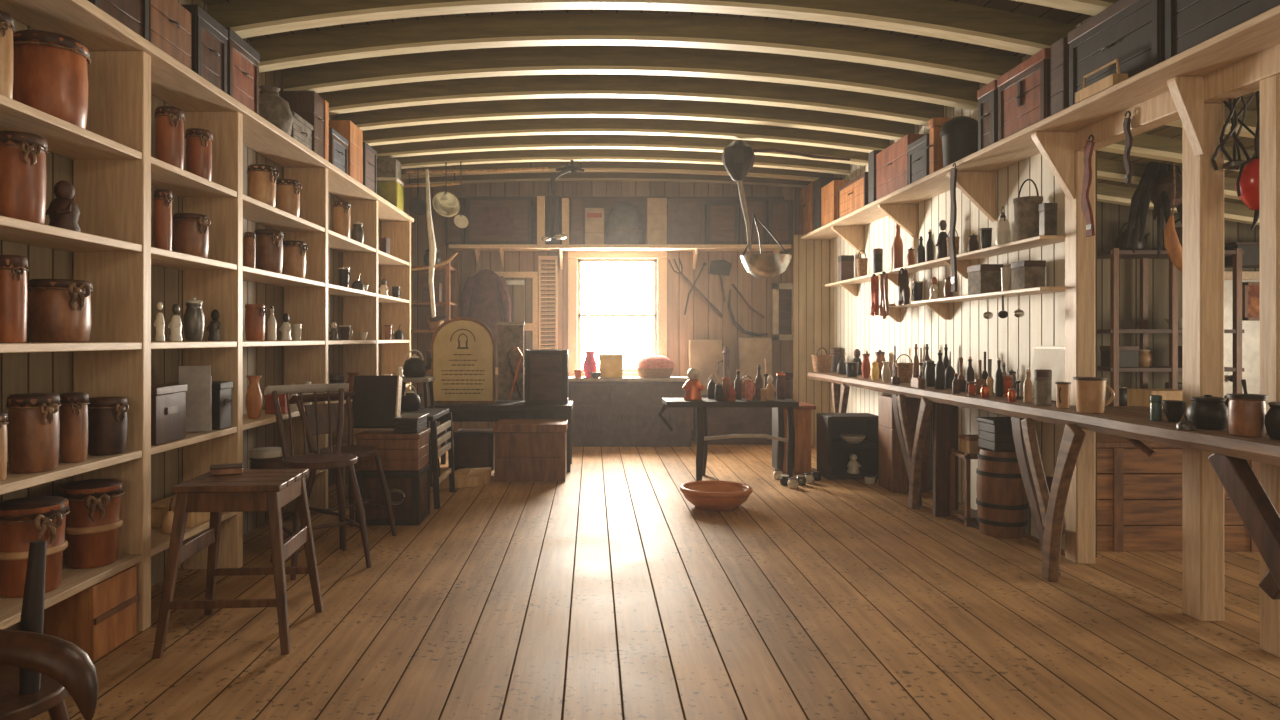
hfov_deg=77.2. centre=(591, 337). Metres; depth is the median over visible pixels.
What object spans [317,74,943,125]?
ceiling beam
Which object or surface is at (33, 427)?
stoneware crock
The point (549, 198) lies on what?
box
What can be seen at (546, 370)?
trunk
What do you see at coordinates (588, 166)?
ceiling beam
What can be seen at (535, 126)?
ceiling beam
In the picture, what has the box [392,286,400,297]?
cup
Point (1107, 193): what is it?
trim
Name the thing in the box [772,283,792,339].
framed picture
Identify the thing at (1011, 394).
lidded jar
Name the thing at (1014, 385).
lidded jar
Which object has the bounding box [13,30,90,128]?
stoneware crock
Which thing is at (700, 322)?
wall
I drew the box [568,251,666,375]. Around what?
window
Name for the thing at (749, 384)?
mug
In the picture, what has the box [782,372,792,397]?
tin canister
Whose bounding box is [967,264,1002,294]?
box
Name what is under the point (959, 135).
pail
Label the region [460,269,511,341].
coat
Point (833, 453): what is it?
base cabinet
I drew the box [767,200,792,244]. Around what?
wooden crate
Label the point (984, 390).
lidded jar
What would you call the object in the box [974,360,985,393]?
mallet
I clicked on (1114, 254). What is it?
rack
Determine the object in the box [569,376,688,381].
countertop
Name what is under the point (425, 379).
stool
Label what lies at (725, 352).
pump
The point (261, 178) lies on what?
stoneware crock
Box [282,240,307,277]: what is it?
stoneware crock
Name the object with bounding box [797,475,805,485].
lidded jar
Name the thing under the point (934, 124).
wooden crate
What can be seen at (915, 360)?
bottle
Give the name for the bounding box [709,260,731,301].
shovel
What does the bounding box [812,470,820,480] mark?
lidded jar
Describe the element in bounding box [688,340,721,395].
board
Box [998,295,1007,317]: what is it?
ladle
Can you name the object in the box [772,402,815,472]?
base cabinet
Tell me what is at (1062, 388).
cup
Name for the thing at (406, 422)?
box
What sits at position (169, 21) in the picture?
wooden crate
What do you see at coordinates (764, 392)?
cup
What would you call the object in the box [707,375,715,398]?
kettle
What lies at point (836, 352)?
tin canister
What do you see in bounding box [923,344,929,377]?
bottle
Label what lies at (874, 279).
cloth
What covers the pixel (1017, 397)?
candlestick
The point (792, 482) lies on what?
lidded jar
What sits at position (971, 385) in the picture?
thread spool
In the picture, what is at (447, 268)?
rack
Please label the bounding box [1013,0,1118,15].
trim
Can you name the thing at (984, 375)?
chisel
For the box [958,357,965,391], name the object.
brush
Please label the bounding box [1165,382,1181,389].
tin canister
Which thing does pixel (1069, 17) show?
ceiling
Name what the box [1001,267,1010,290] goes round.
cup
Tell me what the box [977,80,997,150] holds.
wooden crate
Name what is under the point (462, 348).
sign
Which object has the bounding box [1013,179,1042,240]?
basket
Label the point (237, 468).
box
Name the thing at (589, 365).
vase
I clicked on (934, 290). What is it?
figurine
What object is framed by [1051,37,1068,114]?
box
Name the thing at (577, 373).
cup
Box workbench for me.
[807,372,1279,599]
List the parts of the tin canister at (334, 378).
lid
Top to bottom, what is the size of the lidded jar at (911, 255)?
0.188 m
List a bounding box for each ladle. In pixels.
[983,297,992,318]
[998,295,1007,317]
[1014,294,1023,317]
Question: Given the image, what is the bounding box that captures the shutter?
[538,256,557,348]
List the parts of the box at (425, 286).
lid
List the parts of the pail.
lid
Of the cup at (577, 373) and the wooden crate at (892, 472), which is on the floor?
the wooden crate at (892, 472)
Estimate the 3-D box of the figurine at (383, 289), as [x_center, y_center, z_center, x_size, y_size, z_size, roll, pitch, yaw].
[-2.240,-0.545,8.614,0.113,0.194,0.093,0,0,-3]
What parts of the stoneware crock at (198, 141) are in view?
tie cord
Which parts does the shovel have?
blade, handle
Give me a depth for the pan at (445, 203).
9.62 m
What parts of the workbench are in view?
leg, leg, leg, leg, leg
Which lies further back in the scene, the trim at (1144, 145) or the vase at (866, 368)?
the vase at (866, 368)
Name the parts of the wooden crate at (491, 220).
red panel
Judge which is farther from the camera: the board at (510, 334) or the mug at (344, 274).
the board at (510, 334)
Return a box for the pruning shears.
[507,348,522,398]
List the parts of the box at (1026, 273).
lid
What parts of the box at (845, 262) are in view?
lid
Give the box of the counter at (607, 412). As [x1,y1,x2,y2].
[569,376,690,446]
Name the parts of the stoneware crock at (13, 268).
tie cord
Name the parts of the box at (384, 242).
lid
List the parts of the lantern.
glass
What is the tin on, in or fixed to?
on the shelving unit at (115, 171)
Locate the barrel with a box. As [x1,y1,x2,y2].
[976,448,1027,538]
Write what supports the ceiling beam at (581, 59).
attached to the wall at (1012, 339)
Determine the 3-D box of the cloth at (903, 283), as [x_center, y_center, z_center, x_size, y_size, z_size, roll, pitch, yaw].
[2.866,-0.474,7.383,0.052,0.344,0.256,0,0,0]
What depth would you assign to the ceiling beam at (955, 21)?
5.15 m
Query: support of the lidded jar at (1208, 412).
on the workbench
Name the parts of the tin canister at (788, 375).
lid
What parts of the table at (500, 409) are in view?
leg, leg, leg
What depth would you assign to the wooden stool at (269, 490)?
3.59 m
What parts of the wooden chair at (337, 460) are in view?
leg, post, leg, crest rail, seat, post, leg, leg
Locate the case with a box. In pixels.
[352,375,401,427]
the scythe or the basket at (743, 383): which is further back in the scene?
the scythe
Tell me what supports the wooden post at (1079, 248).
attached to the wall at (1012, 339)
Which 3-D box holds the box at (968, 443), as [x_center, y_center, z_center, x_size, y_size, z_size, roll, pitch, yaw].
[2.920,0.806,6.060,0.208,0.130,0.168,0,0,0]
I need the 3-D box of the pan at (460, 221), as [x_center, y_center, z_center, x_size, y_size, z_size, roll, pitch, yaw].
[-1.574,-1.716,9.605,0.178,0.807,0.083,0,0,-24]
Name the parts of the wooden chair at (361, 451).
post, leg, crest rail, panel, leg, seat, post, leg, leg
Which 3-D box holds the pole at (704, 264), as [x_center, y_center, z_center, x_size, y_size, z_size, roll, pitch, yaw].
[1.408,-0.674,10.888,0.315,0.720,0.058,0,0,-10]
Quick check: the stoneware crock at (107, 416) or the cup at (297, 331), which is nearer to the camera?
the stoneware crock at (107, 416)
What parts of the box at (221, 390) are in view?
lid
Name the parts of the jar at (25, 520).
tie cord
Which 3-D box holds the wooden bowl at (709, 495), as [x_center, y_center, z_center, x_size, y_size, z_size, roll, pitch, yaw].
[1.026,1.313,6.620,0.598,0.174,0.598,0,0,0]
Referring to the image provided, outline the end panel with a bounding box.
[793,235,830,444]
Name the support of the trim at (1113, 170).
attached to the wall at (1012, 339)
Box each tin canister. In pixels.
[249,447,283,468]
[330,374,343,383]
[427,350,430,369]
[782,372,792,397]
[830,347,841,371]
[873,248,882,273]
[1034,369,1051,404]
[1150,395,1161,420]
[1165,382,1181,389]
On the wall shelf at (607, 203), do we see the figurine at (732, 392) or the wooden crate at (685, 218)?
the wooden crate at (685, 218)
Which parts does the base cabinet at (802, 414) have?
lid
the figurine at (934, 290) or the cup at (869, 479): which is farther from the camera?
the cup at (869, 479)
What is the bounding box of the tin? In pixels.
[377,158,403,210]
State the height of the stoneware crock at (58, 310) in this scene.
0.266 m
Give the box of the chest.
[362,142,376,193]
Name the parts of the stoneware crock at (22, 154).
tie cord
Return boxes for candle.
[765,359,766,373]
[920,348,921,362]
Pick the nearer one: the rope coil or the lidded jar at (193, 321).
the lidded jar at (193, 321)
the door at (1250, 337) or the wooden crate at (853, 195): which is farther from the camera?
the wooden crate at (853, 195)
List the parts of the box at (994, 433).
lid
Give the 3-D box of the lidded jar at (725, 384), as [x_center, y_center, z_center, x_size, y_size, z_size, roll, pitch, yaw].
[1.320,0.494,7.880,0.094,0.236,0.092,0,0,0]
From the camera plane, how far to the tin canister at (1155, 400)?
4.04 m
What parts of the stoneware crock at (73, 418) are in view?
tie cord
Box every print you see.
[779,289,791,333]
[1248,285,1259,316]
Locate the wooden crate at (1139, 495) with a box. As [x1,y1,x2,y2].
[1097,432,1259,551]
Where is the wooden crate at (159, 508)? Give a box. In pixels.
[151,494,223,527]
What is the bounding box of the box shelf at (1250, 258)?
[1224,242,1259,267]
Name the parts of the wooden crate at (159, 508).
lid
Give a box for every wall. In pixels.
[0,0,411,630]
[412,181,802,429]
[831,16,1096,557]
[1097,201,1259,402]
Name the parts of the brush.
handle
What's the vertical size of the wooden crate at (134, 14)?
0.336 m
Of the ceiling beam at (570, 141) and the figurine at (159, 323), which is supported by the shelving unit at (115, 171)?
the figurine at (159, 323)
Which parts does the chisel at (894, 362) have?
handle, blade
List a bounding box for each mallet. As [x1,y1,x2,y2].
[891,366,900,383]
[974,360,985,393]
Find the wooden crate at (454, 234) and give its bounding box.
[445,198,464,246]
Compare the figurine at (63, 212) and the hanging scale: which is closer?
the figurine at (63, 212)
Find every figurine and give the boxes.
[45,180,80,231]
[154,302,164,340]
[168,304,181,340]
[206,309,221,340]
[279,313,291,339]
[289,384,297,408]
[329,322,338,339]
[378,279,388,295]
[682,368,704,400]
[728,382,736,400]
[765,375,775,399]
[847,454,860,473]
[852,349,861,374]
[929,277,939,298]
[936,220,947,258]
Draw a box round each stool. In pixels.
[152,469,322,657]
[401,376,440,486]
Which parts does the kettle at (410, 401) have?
handle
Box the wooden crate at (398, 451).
[355,428,430,470]
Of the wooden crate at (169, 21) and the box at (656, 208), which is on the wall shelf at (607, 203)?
the box at (656, 208)
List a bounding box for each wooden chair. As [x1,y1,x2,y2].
[264,383,371,579]
[289,392,396,549]
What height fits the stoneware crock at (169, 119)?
0.330 m
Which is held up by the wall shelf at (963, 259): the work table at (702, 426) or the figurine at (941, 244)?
the figurine at (941, 244)
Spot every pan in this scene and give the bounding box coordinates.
[409,169,425,214]
[432,162,459,216]
[454,161,467,227]
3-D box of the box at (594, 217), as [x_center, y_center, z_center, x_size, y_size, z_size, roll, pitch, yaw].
[0.033,-1.489,10.793,0.253,0.488,0.273,0,0,0]
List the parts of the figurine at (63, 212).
arm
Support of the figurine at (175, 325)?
on the shelving unit at (115, 171)
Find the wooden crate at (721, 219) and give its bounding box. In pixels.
[705,203,738,243]
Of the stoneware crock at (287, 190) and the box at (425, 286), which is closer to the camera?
the stoneware crock at (287, 190)
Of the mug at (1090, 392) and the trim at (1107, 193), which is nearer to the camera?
the mug at (1090, 392)
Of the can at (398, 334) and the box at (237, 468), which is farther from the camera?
the can at (398, 334)
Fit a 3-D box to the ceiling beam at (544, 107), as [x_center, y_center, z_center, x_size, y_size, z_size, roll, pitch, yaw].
[0.320,-2.139,7.780,5.600,0.452,0.120,0,0,0]
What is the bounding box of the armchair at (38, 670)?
[0,540,98,719]
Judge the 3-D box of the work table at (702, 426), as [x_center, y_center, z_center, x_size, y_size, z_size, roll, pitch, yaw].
[1.318,1.008,7.980,1.365,0.786,0.520,0,0,0]
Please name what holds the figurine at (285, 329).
on the shelving unit at (115, 171)
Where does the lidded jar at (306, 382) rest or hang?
on the shelving unit at (115, 171)
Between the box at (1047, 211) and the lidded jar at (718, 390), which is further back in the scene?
the lidded jar at (718, 390)
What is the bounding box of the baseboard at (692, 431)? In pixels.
[437,430,693,439]
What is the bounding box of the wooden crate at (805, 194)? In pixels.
[799,182,812,234]
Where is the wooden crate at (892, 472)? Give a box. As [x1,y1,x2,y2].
[878,395,927,491]
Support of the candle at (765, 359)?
on the candlestick at (765, 374)
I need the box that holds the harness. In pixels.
[1211,94,1254,170]
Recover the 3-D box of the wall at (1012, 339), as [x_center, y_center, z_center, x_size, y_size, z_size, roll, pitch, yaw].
[3.170,-0.600,4.700,0.100,4.000,12.600,0,0,0]
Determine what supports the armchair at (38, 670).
on the floor
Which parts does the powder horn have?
cord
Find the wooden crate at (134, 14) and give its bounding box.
[88,0,148,40]
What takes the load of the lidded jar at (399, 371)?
on the shelving unit at (115, 171)
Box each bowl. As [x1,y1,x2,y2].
[358,332,367,339]
[590,372,601,377]
[680,480,752,510]
[840,434,865,443]
[1161,400,1186,421]
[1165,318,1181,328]
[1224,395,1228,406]
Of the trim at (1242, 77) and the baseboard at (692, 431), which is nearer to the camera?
the trim at (1242, 77)
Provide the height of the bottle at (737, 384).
0.300 m
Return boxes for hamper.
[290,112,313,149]
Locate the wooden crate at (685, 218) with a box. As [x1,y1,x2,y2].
[667,200,704,243]
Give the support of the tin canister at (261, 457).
on the shelving unit at (115, 171)
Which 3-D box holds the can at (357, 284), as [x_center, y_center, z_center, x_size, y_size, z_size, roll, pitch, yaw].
[-2.240,-0.535,7.658,0.120,0.174,0.119,0,0,-17]
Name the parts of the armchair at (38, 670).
post, seat, arm rail, leg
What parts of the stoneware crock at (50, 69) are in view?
tie cord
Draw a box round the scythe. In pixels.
[728,283,767,335]
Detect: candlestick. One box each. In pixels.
[764,359,767,387]
[919,348,922,374]
[1015,369,1022,398]
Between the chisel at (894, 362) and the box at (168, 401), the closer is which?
the box at (168, 401)
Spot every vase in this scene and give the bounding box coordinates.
[245,376,262,418]
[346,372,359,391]
[583,351,596,377]
[861,354,870,377]
[881,361,890,381]
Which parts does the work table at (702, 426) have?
leg, leg, rail, leg, leg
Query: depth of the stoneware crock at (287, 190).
5.84 m
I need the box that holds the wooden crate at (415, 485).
[355,463,429,525]
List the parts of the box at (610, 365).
lid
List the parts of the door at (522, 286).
handle, door frame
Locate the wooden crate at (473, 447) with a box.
[454,428,493,470]
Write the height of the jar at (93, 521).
0.369 m
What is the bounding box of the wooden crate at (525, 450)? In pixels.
[493,419,567,481]
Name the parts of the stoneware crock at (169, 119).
tie cord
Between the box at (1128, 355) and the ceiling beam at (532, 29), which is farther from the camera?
the box at (1128, 355)
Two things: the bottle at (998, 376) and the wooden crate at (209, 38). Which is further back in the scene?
the bottle at (998, 376)
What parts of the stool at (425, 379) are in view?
leg, seat, leg, leg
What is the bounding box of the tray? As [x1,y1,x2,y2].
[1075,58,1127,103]
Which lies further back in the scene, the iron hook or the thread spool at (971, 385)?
the iron hook
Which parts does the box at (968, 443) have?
lid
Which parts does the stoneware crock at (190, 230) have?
tie cord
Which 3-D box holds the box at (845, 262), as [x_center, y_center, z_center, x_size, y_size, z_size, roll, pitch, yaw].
[3.000,-0.817,9.449,0.155,0.307,0.125,0,0,0]
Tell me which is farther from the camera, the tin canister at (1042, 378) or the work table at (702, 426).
the work table at (702, 426)
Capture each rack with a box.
[411,258,457,443]
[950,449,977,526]
[1097,248,1243,405]
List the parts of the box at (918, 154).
lid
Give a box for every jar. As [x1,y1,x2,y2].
[0,496,69,597]
[59,479,124,568]
[183,297,204,340]
[302,380,311,405]
[352,221,363,242]
[396,366,403,375]
[423,249,440,265]
[715,383,722,400]
[722,376,730,399]
[773,469,782,479]
[776,371,785,398]
[780,475,788,485]
[788,477,797,488]
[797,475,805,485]
[805,473,813,483]
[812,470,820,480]
[871,361,878,379]
[874,350,885,377]
[907,248,914,265]
[925,359,934,386]
[944,277,953,297]
[968,234,977,251]
[981,384,988,397]
[1008,370,1016,391]
[1008,388,1015,401]
[1119,385,1127,405]
[1139,348,1151,366]
[1186,395,1227,429]
[1264,401,1279,439]
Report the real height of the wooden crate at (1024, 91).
0.479 m
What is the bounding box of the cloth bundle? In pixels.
[605,204,641,243]
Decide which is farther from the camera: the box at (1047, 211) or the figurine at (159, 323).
the box at (1047, 211)
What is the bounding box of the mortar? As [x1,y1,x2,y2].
[1226,379,1267,436]
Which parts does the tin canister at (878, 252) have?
lid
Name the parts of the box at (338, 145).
lid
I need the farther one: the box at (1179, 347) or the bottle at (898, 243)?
the bottle at (898, 243)
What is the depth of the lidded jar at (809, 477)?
7.69 m
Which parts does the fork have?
handle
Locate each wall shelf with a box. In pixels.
[449,197,790,269]
[800,5,1279,254]
[825,235,1064,295]
[870,287,1064,321]
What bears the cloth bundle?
on the wall shelf at (607, 203)
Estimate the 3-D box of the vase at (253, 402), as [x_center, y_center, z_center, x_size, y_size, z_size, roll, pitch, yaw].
[-2.240,0.391,5.302,0.106,0.281,0.105,0,0,20]
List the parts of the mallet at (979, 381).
handle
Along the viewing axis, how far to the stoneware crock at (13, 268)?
3.05 m
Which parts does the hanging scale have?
rod, arm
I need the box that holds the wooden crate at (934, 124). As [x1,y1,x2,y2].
[926,118,950,173]
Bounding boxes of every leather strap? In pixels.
[949,163,956,291]
[1081,135,1094,236]
[1123,111,1132,183]
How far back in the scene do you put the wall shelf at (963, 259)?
6.55 m
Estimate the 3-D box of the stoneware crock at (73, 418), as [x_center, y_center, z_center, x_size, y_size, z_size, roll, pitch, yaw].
[-2.237,0.384,3.458,0.120,0.295,0.118,0,0,6]
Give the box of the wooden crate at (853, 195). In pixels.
[837,172,867,218]
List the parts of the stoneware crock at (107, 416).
tie cord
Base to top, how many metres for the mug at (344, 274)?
0.184 m
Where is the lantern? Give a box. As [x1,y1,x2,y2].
[1235,91,1259,230]
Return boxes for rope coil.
[390,489,404,504]
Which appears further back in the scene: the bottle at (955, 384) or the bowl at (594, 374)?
the bowl at (594, 374)
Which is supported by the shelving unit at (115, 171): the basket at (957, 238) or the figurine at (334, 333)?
the figurine at (334, 333)
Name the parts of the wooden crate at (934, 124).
lid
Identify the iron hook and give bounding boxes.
[541,160,583,240]
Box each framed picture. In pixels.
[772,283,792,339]
[1242,282,1259,320]
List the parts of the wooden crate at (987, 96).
lid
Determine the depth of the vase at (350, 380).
7.45 m
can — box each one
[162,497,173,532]
[351,274,364,290]
[394,324,403,338]
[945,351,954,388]
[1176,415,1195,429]
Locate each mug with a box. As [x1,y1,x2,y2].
[338,268,350,287]
[384,325,393,339]
[744,379,754,399]
[845,362,858,376]
[912,281,922,300]
[980,228,991,248]
[1073,377,1114,412]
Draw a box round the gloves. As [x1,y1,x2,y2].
[1125,162,1181,257]
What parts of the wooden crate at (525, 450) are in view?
lid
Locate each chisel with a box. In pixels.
[892,346,895,376]
[982,352,987,384]
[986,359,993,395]
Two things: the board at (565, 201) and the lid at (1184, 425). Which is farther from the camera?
the board at (565, 201)
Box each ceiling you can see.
[201,0,1091,56]
[1097,92,1256,204]
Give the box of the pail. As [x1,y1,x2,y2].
[940,116,977,167]
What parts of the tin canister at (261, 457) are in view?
lid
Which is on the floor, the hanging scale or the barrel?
the barrel
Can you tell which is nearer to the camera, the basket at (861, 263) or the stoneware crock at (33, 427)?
the stoneware crock at (33, 427)
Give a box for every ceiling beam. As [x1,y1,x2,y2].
[250,13,1021,83]
[283,45,978,110]
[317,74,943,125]
[336,98,914,140]
[363,118,889,152]
[372,134,868,165]
[396,149,850,174]
[401,161,833,181]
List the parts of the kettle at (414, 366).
handle, spout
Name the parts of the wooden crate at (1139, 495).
lid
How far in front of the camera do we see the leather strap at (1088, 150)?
4.75 m
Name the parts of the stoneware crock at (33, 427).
tie cord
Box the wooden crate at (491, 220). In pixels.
[465,197,532,243]
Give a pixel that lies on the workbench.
(1047, 496)
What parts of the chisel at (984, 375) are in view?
handle, blade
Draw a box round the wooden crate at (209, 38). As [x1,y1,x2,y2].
[180,4,227,92]
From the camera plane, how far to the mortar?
3.37 m
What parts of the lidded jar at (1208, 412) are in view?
lid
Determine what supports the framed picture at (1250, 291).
attached to the door at (1250, 337)
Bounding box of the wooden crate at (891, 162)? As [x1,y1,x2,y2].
[876,134,925,199]
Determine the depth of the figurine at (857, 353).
9.11 m
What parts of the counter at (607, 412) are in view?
drawer, door, drawer, door, drawer, door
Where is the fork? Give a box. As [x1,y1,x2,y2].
[668,257,723,317]
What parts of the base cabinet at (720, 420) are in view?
frame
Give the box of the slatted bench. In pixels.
[400,408,454,508]
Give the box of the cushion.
[636,355,673,377]
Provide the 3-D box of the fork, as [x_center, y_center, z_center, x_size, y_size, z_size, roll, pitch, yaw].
[1.423,-0.687,10.960,0.758,0.833,0.055,0,0,0]
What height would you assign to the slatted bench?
0.761 m
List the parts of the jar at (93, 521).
tie cord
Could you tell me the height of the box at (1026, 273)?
0.193 m
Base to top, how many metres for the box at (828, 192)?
0.519 m
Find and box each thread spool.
[968,382,975,395]
[1003,375,1012,396]
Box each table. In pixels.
[428,401,572,471]
[658,398,798,480]
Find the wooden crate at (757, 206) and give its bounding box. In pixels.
[737,198,766,243]
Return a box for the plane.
[911,371,924,387]
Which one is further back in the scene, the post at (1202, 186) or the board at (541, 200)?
the board at (541, 200)
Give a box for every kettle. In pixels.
[401,385,422,410]
[403,349,432,376]
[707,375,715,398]
[834,356,845,373]
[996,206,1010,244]
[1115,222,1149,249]
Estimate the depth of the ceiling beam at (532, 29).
5.80 m
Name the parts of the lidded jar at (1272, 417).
lid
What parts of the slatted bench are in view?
seat, leg, rail, leg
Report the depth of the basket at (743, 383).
8.10 m
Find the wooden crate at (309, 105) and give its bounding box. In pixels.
[283,91,323,157]
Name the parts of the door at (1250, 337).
frame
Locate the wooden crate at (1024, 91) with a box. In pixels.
[997,48,1051,140]
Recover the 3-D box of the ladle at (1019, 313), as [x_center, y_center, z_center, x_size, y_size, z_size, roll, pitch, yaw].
[2.865,-0.217,5.368,0.068,0.163,0.048,0,0,0]
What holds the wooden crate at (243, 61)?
on the shelving unit at (115, 171)
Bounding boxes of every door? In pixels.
[488,272,537,427]
[1224,271,1259,394]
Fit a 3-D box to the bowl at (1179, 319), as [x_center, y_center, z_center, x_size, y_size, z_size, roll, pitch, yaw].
[5.650,-0.135,7.660,0.276,0.104,0.274,0,0,0]
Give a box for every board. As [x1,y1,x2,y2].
[324,100,328,161]
[497,322,524,400]
[537,196,545,243]
[562,198,569,243]
[571,200,582,243]
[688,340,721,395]
[738,338,771,388]
[1031,346,1064,400]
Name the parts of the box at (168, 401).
lid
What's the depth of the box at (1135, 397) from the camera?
6.42 m
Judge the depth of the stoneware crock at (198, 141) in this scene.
4.50 m
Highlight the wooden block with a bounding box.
[328,120,362,183]
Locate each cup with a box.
[292,324,301,339]
[339,326,352,339]
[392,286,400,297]
[574,370,583,377]
[760,389,768,400]
[864,475,877,483]
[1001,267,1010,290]
[1055,382,1070,407]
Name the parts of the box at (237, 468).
lid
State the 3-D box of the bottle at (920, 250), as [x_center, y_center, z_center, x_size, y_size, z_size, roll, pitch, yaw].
[3.050,-0.802,7.416,0.075,0.278,0.075,0,0,18]
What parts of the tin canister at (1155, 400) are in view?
lid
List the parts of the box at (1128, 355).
lid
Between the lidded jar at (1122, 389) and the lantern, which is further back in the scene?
the lidded jar at (1122, 389)
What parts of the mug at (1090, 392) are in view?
handle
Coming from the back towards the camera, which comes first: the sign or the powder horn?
the sign
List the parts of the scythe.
handle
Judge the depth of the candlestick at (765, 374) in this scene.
8.16 m
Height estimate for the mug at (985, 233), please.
0.171 m
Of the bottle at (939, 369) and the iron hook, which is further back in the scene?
the iron hook
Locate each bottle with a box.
[267,306,275,339]
[734,369,741,398]
[755,365,762,398]
[893,223,902,268]
[913,344,918,376]
[917,236,924,263]
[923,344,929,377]
[926,229,933,260]
[935,350,944,388]
[943,344,948,369]
[952,373,959,393]
[966,357,973,390]
[995,358,1002,396]
[1002,362,1006,393]
[1023,369,1032,401]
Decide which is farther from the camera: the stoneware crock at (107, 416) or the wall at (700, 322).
the wall at (700, 322)
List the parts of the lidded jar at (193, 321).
lid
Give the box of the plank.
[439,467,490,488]
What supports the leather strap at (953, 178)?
hanging from the wall shelf at (1182, 74)
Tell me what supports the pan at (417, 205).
hanging from the pole at (530, 168)
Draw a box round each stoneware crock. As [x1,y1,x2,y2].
[0,10,14,98]
[0,131,47,223]
[0,255,28,341]
[0,412,8,480]
[6,393,60,472]
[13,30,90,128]
[27,279,92,341]
[59,392,89,462]
[88,397,128,454]
[153,189,172,250]
[154,106,184,168]
[172,213,210,257]
[185,128,212,180]
[244,232,255,267]
[245,304,265,340]
[247,164,278,206]
[254,229,283,273]
[276,179,301,216]
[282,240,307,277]
[333,201,350,237]
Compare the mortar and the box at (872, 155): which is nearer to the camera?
the mortar
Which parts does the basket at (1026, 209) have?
handle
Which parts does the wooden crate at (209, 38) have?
lid, frame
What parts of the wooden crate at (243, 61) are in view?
lid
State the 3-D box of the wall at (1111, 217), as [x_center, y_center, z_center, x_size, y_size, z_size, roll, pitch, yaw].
[5.910,-0.200,8.050,5.380,3.200,0.100,0,0,0]
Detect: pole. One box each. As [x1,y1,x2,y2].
[403,166,459,186]
[406,162,547,173]
[412,169,457,321]
[684,262,706,314]
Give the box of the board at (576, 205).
[571,200,582,243]
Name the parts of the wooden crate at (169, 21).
handle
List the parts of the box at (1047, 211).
lid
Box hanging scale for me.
[721,140,849,278]
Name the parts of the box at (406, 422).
lid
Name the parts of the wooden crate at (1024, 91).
keyhole plate, lid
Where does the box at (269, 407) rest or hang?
on the shelving unit at (115, 171)
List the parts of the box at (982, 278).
lid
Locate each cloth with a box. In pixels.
[870,274,878,315]
[880,271,889,318]
[897,268,908,305]
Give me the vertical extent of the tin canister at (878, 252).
0.273 m
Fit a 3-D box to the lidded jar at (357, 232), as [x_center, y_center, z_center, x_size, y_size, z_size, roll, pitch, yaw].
[-2.240,-1.003,7.658,0.111,0.230,0.110,0,0,-3]
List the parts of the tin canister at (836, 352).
lid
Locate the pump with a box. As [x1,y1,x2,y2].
[716,346,729,377]
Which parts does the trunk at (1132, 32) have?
lid, handle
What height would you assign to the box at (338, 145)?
0.355 m
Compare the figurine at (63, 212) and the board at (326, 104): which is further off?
the board at (326, 104)
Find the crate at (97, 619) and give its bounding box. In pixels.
[43,565,138,660]
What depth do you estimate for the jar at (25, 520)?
3.17 m
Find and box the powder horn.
[1164,162,1181,270]
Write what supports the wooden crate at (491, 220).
on the wall shelf at (607, 203)
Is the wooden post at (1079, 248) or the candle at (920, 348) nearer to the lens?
the wooden post at (1079, 248)
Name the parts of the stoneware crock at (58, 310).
tie cord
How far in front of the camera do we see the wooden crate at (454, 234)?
10.66 m
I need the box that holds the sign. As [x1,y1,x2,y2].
[431,317,494,403]
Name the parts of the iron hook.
stem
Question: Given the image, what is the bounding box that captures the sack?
[259,85,293,134]
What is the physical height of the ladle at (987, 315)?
0.163 m
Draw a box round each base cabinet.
[694,395,789,444]
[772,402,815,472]
[817,413,877,479]
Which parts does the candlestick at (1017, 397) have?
stem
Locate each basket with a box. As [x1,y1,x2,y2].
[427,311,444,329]
[741,375,754,397]
[811,347,832,371]
[856,250,867,276]
[895,354,912,382]
[946,229,959,255]
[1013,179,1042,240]
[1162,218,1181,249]
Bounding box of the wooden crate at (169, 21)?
[149,0,190,68]
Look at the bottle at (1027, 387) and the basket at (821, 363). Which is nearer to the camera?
the bottle at (1027, 387)
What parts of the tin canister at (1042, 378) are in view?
lid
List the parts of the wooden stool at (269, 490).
leg, leg, seat, leg, leg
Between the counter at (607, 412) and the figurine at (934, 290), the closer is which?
the figurine at (934, 290)
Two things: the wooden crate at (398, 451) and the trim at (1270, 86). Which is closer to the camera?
the trim at (1270, 86)
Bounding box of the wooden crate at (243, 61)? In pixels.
[226,28,259,114]
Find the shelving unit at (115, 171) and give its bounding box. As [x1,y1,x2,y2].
[0,0,413,630]
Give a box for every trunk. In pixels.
[525,349,568,403]
[1068,0,1164,106]
[1165,0,1279,59]
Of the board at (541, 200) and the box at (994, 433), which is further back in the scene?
the board at (541, 200)
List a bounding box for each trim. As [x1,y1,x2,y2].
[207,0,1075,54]
[411,172,812,187]
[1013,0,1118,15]
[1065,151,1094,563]
[1074,44,1279,151]
[1097,158,1240,199]
[1097,183,1259,224]
[1098,133,1254,171]
[1165,106,1256,137]
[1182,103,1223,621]
[1260,73,1279,656]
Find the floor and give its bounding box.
[29,440,1279,719]
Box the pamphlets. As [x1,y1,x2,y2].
[179,366,211,431]
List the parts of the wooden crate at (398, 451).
lid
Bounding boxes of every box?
[151,384,186,444]
[177,381,232,429]
[210,463,242,474]
[265,387,288,413]
[328,128,347,173]
[380,237,389,254]
[393,413,428,432]
[421,283,441,301]
[547,196,559,243]
[585,208,603,243]
[599,354,622,377]
[646,198,666,243]
[813,178,841,230]
[821,180,850,226]
[838,255,853,281]
[868,150,881,203]
[908,134,929,184]
[959,435,982,453]
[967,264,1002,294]
[976,417,1015,450]
[1011,260,1045,289]
[1039,203,1056,235]
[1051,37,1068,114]
[1100,346,1138,366]
[1127,389,1181,408]
[1178,346,1181,366]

